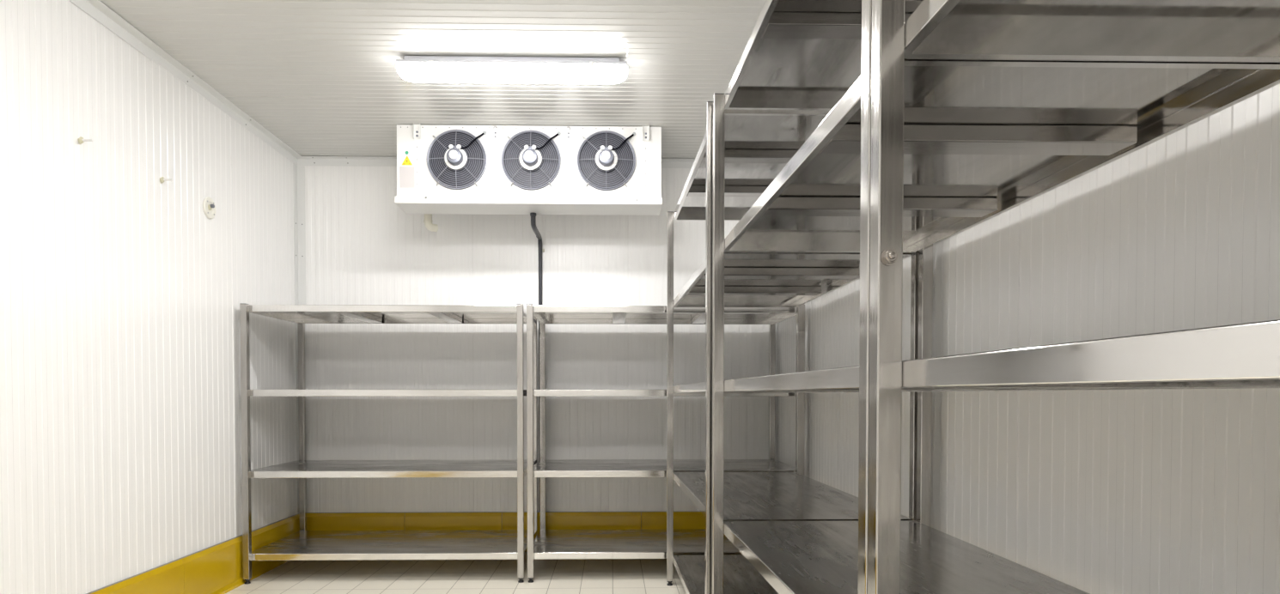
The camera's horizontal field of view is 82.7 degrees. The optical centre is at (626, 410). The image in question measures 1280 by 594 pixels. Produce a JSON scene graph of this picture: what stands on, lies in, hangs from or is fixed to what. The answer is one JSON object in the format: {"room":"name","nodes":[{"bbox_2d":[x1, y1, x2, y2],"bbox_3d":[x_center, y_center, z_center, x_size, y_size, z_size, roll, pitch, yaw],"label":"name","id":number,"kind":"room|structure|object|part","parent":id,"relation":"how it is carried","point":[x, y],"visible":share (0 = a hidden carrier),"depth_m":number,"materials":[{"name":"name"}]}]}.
{"room":"walk-in cold room","nodes":[
{"label":"walk-in cold room","id":0,"kind":"room"},
{"bbox_2d":[0,0,298,593],"bbox_3d":[-2.457,-0.338,2.079,0.080,2.985,6.870,0,1,-1],"label":"wall","id":1,"kind":"structure","parent":0,"point":[120,298],"depth_m":3.52,"materials":[{"name":"white metal"}]},
{"bbox_2d":[78,136,93,144],"bbox_3d":[-2.411,-1.205,3.245,0.058,0.035,0.027,0,1,-1],"label":"pin","id":2,"kind":"object","parent":1,"relation":"attached to","point":[81,140],"visible":1,"depth_m":3.24,"materials":[{"name":"beige plastic"}]},
{"bbox_3d":[-2.405,-1.207,3.246,0.047,0.015,0.015,0,1,-1],"label":"rod","id":3,"kind":"part","parent":2,"relation":"part of","materials":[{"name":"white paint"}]},
{"bbox_2d":[68,0,162,60],"bbox_3d":[-2.367,-1.779,1.189,0.058,0.058,5.110,0,1,-1],"label":"trim","id":4,"kind":"structure","parent":1,"relation":"attached to","point":[96,9],"depth_m":3.46,"materials":[{"name":"white"}]},
{"bbox_2d":[159,176,173,182],"bbox_3d":[-2.423,-1.215,3.832,0.058,0.035,0.027,0,1,-1],"label":"pin","id":5,"kind":"object","parent":1,"relation":"attached to","point":[162,179],"visible":1,"depth_m":3.83,"materials":[{"name":"white paint"}]},
{"bbox_3d":[-2.417,-1.217,3.833,0.047,0.015,0.015,0,1,-1],"label":"rod","id":6,"kind":"part","parent":5,"relation":"part of","materials":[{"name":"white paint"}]},
{"bbox_2d":[85,512,299,593],"bbox_3d":[-2.394,1.005,2.109,0.046,0.300,6.870,0,1,-1],"label":"baseboard","id":7,"kind":"structure","parent":1,"relation":"attached to","point":[217,569],"depth_m":4.25,"materials":[{"name":"yellow paint"}]},
{"bbox_2d":[202,197,216,219],"bbox_3d":[-2.446,-1.193,4.283,0.030,0.124,0.124,0,1,-1],"label":"wall plate","id":8,"kind":"object","parent":1,"relation":"attached to","point":[209,206],"visible":1,"depth_m":4.27,"materials":[{"name":"white plastic"}]},
{"bbox_2d":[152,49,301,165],"bbox_3d":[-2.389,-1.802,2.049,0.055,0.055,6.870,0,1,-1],"label":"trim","id":9,"kind":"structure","parent":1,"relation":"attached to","point":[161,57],"depth_m":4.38,"materials":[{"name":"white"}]},
{"bbox_2d":[99,0,765,158],"bbox_3d":[-0.597,-1.880,2.083,3.800,0.100,7.030,0,1,-1],"label":"ceiling","id":10,"kind":"structure","parent":0,"point":[322,76],"depth_m":3.83,"materials":[{"name":"white metal"}]},
{"bbox_2d":[396,55,627,84],"bbox_3d":[-0.604,-1.811,3.880,1.225,0.114,0.140,0,1,-1],"label":"ceiling light","id":11,"kind":"object","parent":10,"relation":"attached to","point":[414,69],"visible":1,"depth_m":3.83,"materials":[{"name":"white plastic"}]},
{"bbox_2d":[394,123,662,231],"bbox_3d":[-0.647,-1.581,4.987,1.768,0.621,0.556,0,1,-1],"label":"evaporator","id":12,"kind":"object","parent":10,"relation":"hanging from","point":[441,169],"visible":1,"depth_m":4.81,"materials":[{"name":"white paint"}]},
{"bbox_3d":[-1.119,-1.655,4.761,0.102,0.102,0.106,0,1,-1],"label":"motor","id":13,"kind":"part","parent":12,"relation":"part of","materials":[{"name":"grey metal"}]},
{"bbox_3d":[-0.865,-1.837,4.803,0.020,0.086,0.003,0,1,-1],"label":"hanging plate","id":14,"kind":"part","parent":12,"relation":"part of","materials":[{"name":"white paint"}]},
{"bbox_2d":[394,196,662,215],"bbox_3d":[-0.648,-1.393,5.012,1.768,0.046,0.414,0,1,-1],"label":"drip tray","id":15,"kind":"object","parent":12,"relation":"on","point":[426,205],"depth_m":4.85,"materials":[{"name":"white paint"}]},
{"bbox_3d":[-0.645,-1.653,5.038,1.747,0.472,0.450,0,1,-1],"label":"casing","id":16,"kind":"part","parent":12,"relation":"part of","materials":[{"name":"white paint"}]},
{"bbox_3d":[-0.629,-1.655,4.771,0.102,0.102,0.106,0,1,-1],"label":"motor","id":17,"kind":"part","parent":12,"relation":"part of","materials":[{"name":"grey metal"}]},
{"bbox_3d":[-0.382,-1.837,4.813,0.020,0.086,0.003,0,1,-1],"label":"hanging plate","id":18,"kind":"part","parent":12,"relation":"part of","materials":[{"name":"white paint"}]},
{"bbox_3d":[-0.131,-1.656,4.781,0.102,0.102,0.106,0,1,-1],"label":"motor","id":19,"kind":"part","parent":12,"relation":"part of","materials":[{"name":"grey metal"}]},
{"bbox_2d":[225,554,686,593],"bbox_3d":[-0.597,1.204,2.150,3.800,0.100,7.030,0,1,-1],"label":"floor","id":20,"kind":"structure","parent":0,"point":[551,576],"depth_m":4.77,"materials":[{"name":"tile"}]},
{"bbox_2d":[239,304,537,585],"bbox_3d":[-1.547,0.206,5.027,1.770,1.771,0.877,0,1,-1],"label":"shelving rack","id":21,"kind":"object","parent":20,"relation":"on","point":[303,545],"visible":0.86,"depth_m":4.70,"materials":[{"name":"metal"}]},
{"bbox_3d":[-2.403,0.202,4.591,0.040,1.738,0.040,0,1,-1],"label":"post","id":22,"kind":"part","parent":21,"relation":"part of","materials":[{"name":"metal"}]},
{"bbox_3d":[-2.420,0.184,5.428,0.040,1.738,0.040,0,1,-1],"label":"post","id":23,"kind":"part","parent":21,"relation":"part of","materials":[{"name":"metal"}]},
{"bbox_3d":[-1.547,-0.119,5.020,1.766,0.043,0.797,0,1,-1],"label":"shelf","id":24,"kind":"part","parent":21,"relation":"part of","materials":[{"name":"metal"}]},
{"bbox_3d":[-1.547,-0.655,5.008,1.766,0.043,0.797,0,1,-1],"label":"shelf","id":25,"kind":"part","parent":21,"relation":"part of","materials":[{"name":"metal"}]},
{"bbox_3d":[-1.547,0.401,5.031,1.766,0.043,0.797,0,1,-1],"label":"shelf","id":26,"kind":"part","parent":21,"relation":"part of","materials":[{"name":"metal"}]},
{"bbox_3d":[-1.547,0.929,5.043,1.766,0.043,0.797,0,1,-1],"label":"shelf","id":27,"kind":"part","parent":21,"relation":"part of","materials":[{"name":"metal"}]},
{"bbox_3d":[-0.673,0.201,4.626,0.040,1.738,0.040,0,1,-1],"label":"post","id":28,"kind":"part","parent":21,"relation":"part of","materials":[{"name":"metal"}]},
{"bbox_3d":[-0.690,0.183,5.462,0.040,1.738,0.040,0,1,-1],"label":"post","id":29,"kind":"part","parent":21,"relation":"part of","materials":[{"name":"metal"}]},
{"bbox_2d":[526,304,804,583],"bbox_3d":[0.245,0.205,5.063,1.770,1.771,0.877,0,1,-1],"label":"shelving rack","id":30,"kind":"object","parent":20,"relation":"on","point":[548,545],"visible":0.67,"depth_m":4.92,"materials":[{"name":"metal"}]},
{"bbox_3d":[-0.611,0.201,4.627,0.040,1.738,0.040,0,1,-1],"label":"post","id":31,"kind":"part","parent":30,"relation":"part of","materials":[{"name":"metal"}]},
{"bbox_3d":[-0.628,0.183,5.464,0.040,1.738,0.040,0,1,-1],"label":"post","id":32,"kind":"part","parent":30,"relation":"part of","materials":[{"name":"metal"}]},
{"bbox_3d":[0.245,0.928,5.079,1.766,0.043,0.797,0,1,-1],"label":"shelf","id":33,"kind":"part","parent":30,"relation":"part of","materials":[{"name":"metal"}]},
{"bbox_3d":[0.245,0.400,5.067,1.766,0.043,0.797,0,1,-1],"label":"shelf","id":34,"kind":"part","parent":30,"relation":"part of","materials":[{"name":"metal"}]},
{"bbox_3d":[0.245,-0.656,5.045,1.766,0.043,0.797,0,1,-1],"label":"shelf","id":35,"kind":"part","parent":30,"relation":"part of","materials":[{"name":"metal"}]},
{"bbox_3d":[0.245,-0.120,5.056,1.766,0.043,0.797,0,1,-1],"label":"shelf","id":36,"kind":"part","parent":30,"relation":"part of","materials":[{"name":"metal"}]},
{"bbox_3d":[1.102,0.182,5.499,0.040,1.738,0.040,0,1,-1],"label":"post","id":37,"kind":"part","parent":30,"relation":"part of","materials":[{"name":"metal"}]},
{"bbox_3d":[1.119,0.200,4.662,0.040,1.738,0.040,0,1,-1],"label":"post","id":38,"kind":"part","parent":30,"relation":"part of","materials":[{"name":"metal"}]},
{"bbox_2d":[666,101,918,593],"bbox_3d":[0.711,-0.048,3.707,0.879,2.335,1.735,0,1,-1],"label":"shelving rack","id":39,"kind":"object","parent":20,"relation":"on","point":[758,144],"visible":0.59,"depth_m":3.48,"materials":[{"name":"metal"}]},
{"bbox_3d":[0.274,-0.079,4.546,0.040,2.302,0.040,0,1,-1],"label":"post","id":40,"kind":"part","parent":39,"relation":"part of","materials":[{"name":"metal"}]},
{"bbox_3d":[0.333,-0.043,2.852,0.040,2.302,0.040,0,1,-1],"label":"post","id":41,"kind":"part","parent":39,"relation":"part of","materials":[{"name":"metal"}]},
{"bbox_3d":[0.710,0.956,3.729,0.800,0.043,1.731,0,1,-1],"label":"shelf","id":42,"kind":"part","parent":39,"relation":"part of","materials":[{"name":"metal"}]},
{"bbox_3d":[0.710,-1.189,3.683,0.800,0.043,1.731,0,1,-1],"label":"shelf","id":43,"kind":"part","parent":39,"relation":"part of","materials":[{"name":"metal"}]},
{"bbox_3d":[0.710,-0.113,3.706,0.800,0.043,1.731,0,1,-1],"label":"shelf","id":44,"kind":"part","parent":39,"relation":"part of","materials":[{"name":"metal"}]},
{"bbox_3d":[0.710,0.431,3.718,0.800,0.043,1.731,0,1,-1],"label":"shelf","id":45,"kind":"part","parent":39,"relation":"part of","materials":[{"name":"metal"}]},
{"bbox_3d":[0.710,-0.648,3.695,0.800,0.043,1.731,0,1,-1],"label":"shelf","id":46,"kind":"part","parent":39,"relation":"part of","materials":[{"name":"metal"}]},
{"bbox_3d":[1.090,-0.080,4.562,0.040,2.302,0.040,0,1,-1],"label":"post","id":47,"kind":"part","parent":39,"relation":"part of","materials":[{"name":"metal"}]},
{"bbox_3d":[1.147,-0.043,2.869,0.040,2.302,0.040,0,1,-1],"label":"post","id":48,"kind":"part","parent":39,"relation":"part of","materials":[{"name":"metal"}]},
{"bbox_2d":[711,0,1279,593],"bbox_3d":[0.765,-0.011,2.007,0.837,2.335,1.600,0,1,-1],"label":"shelving rack","id":49,"kind":"object","parent":20,"relation":"on","point":[984,139],"visible":0.74,"depth_m":1.95,"materials":[{"name":"metal"}]},
{"bbox_3d":[0.350,-0.041,2.778,0.040,2.302,0.040,0,1,-1],"label":"post","id":50,"kind":"part","parent":49,"relation":"part of","materials":[{"name":"metal"}]},
{"bbox_3d":[0.764,-1.153,1.982,0.757,0.043,1.596,0,1,-1],"label":"shelf","id":51,"kind":"part","parent":49,"relation":"part of","materials":[{"name":"metal"}]},
{"bbox_3d":[0.417,-0.007,1.220,0.040,2.302,0.040,0,1,-1],"label":"post","id":52,"kind":"part","parent":49,"relation":"part of","materials":[{"name":"metal"}]},
{"bbox_3d":[0.764,0.468,2.017,0.757,0.043,1.596,0,1,-1],"label":"shelf","id":53,"kind":"part","parent":49,"relation":"part of","materials":[{"name":"metal"}]},
{"bbox_3d":[1.147,-0.041,2.795,0.040,2.302,0.040,0,1,-1],"label":"post","id":54,"kind":"part","parent":49,"relation":"part of","materials":[{"name":"metal"}]},
{"bbox_3d":[0.764,-0.076,2.006,0.757,0.043,1.596,0,1,-1],"label":"shelf","id":55,"kind":"part","parent":49,"relation":"part of","materials":[{"name":"metal"}]},
{"bbox_3d":[0.764,-0.612,1.994,0.757,0.043,1.596,0,1,-1],"label":"shelf","id":56,"kind":"part","parent":49,"relation":"part of","materials":[{"name":"metal"}]},
{"bbox_2d":[867,0,1279,593],"bbox_3d":[0.823,0.024,0.386,0.815,2.335,1.640,0,1,-1],"label":"shelving rack","id":57,"kind":"object","parent":20,"relation":"on","point":[1246,355],"visible":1,"depth_m":1.15,"materials":[{"name":"metal"}]},
{"bbox_3d":[0.419,-0.006,1.177,0.040,2.302,0.040,0,1,-1],"label":"post","id":58,"kind":"part","parent":57,"relation":"part of","materials":[{"name":"metal"}]},
{"bbox_3d":[0.823,-0.041,0.384,0.736,0.043,1.636,0,1,-1],"label":"shelf","id":59,"kind":"part","parent":57,"relation":"part of","materials":[{"name":"metal"}]},
{"bbox_3d":[0.823,-0.577,0.373,0.736,0.043,1.636,0,1,-1],"label":"shelf","id":60,"kind":"part","parent":57,"relation":"part of","materials":[{"name":"metal"}]},
{"bbox_2d":[304,165,768,512],"bbox_3d":[-0.667,-0.413,5.590,3.800,2.985,0.080,0,1,-1],"label":"wall","id":61,"kind":"structure","parent":0,"point":[362,248],"depth_m":5.54,"materials":[{"name":"white metal"}]},
{"bbox_2d":[293,164,308,512],"bbox_3d":[-2.455,-0.533,5.481,0.060,2.618,0.060,0,1,-1],"label":"trim","id":62,"kind":"structure","parent":61,"relation":"attached to","point":[299,171],"depth_m":5.49,"materials":[{"name":"white"}]},
{"bbox_2d":[294,156,694,168],"bbox_3d":[-0.666,-1.873,5.490,3.633,0.055,0.055,0,1,-1],"label":"trim","id":63,"kind":"structure","parent":61,"relation":"attached to","point":[301,161],"depth_m":5.49,"materials":[{"name":"white"}]},
{"bbox_2d":[306,512,705,534],"bbox_3d":[-0.666,0.930,5.556,3.546,0.300,0.046,0,1,-1],"label":"baseboard","id":64,"kind":"structure","parent":61,"relation":"attached to","point":[443,521],"depth_m":5.55,"materials":[{"name":"yellow paint"}]},
{"bbox_2d":[530,213,544,511],"bbox_3d":[-0.649,-0.296,5.305,0.050,2.160,0.497,0,1,1],"label":"drain pipe","id":65,"kind":"object","parent":61,"relation":"attached to","point":[533,216],"visible":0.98,"depth_m":5.51,"materials":[{"name":"grey plastic"}]},
{"bbox_2d":[768,323,778,460],"bbox_3d":[1.123,-0.535,5.553,0.060,2.618,0.060,0,1,-1],"label":"trim","id":66,"kind":"structure","parent":61,"relation":"attached to","point":[777,325],"depth_m":5.58,"materials":[{"name":"white metal"}]},
{"bbox_2d":[777,83,1279,593],"bbox_3d":[1.263,-0.339,2.154,0.080,2.985,6.870,0,1,-1],"label":"wall","id":67,"kind":"structure","parent":0,"point":[1162,491],"depth_m":1.85,"materials":[{"name":"white metal"}]}
]}

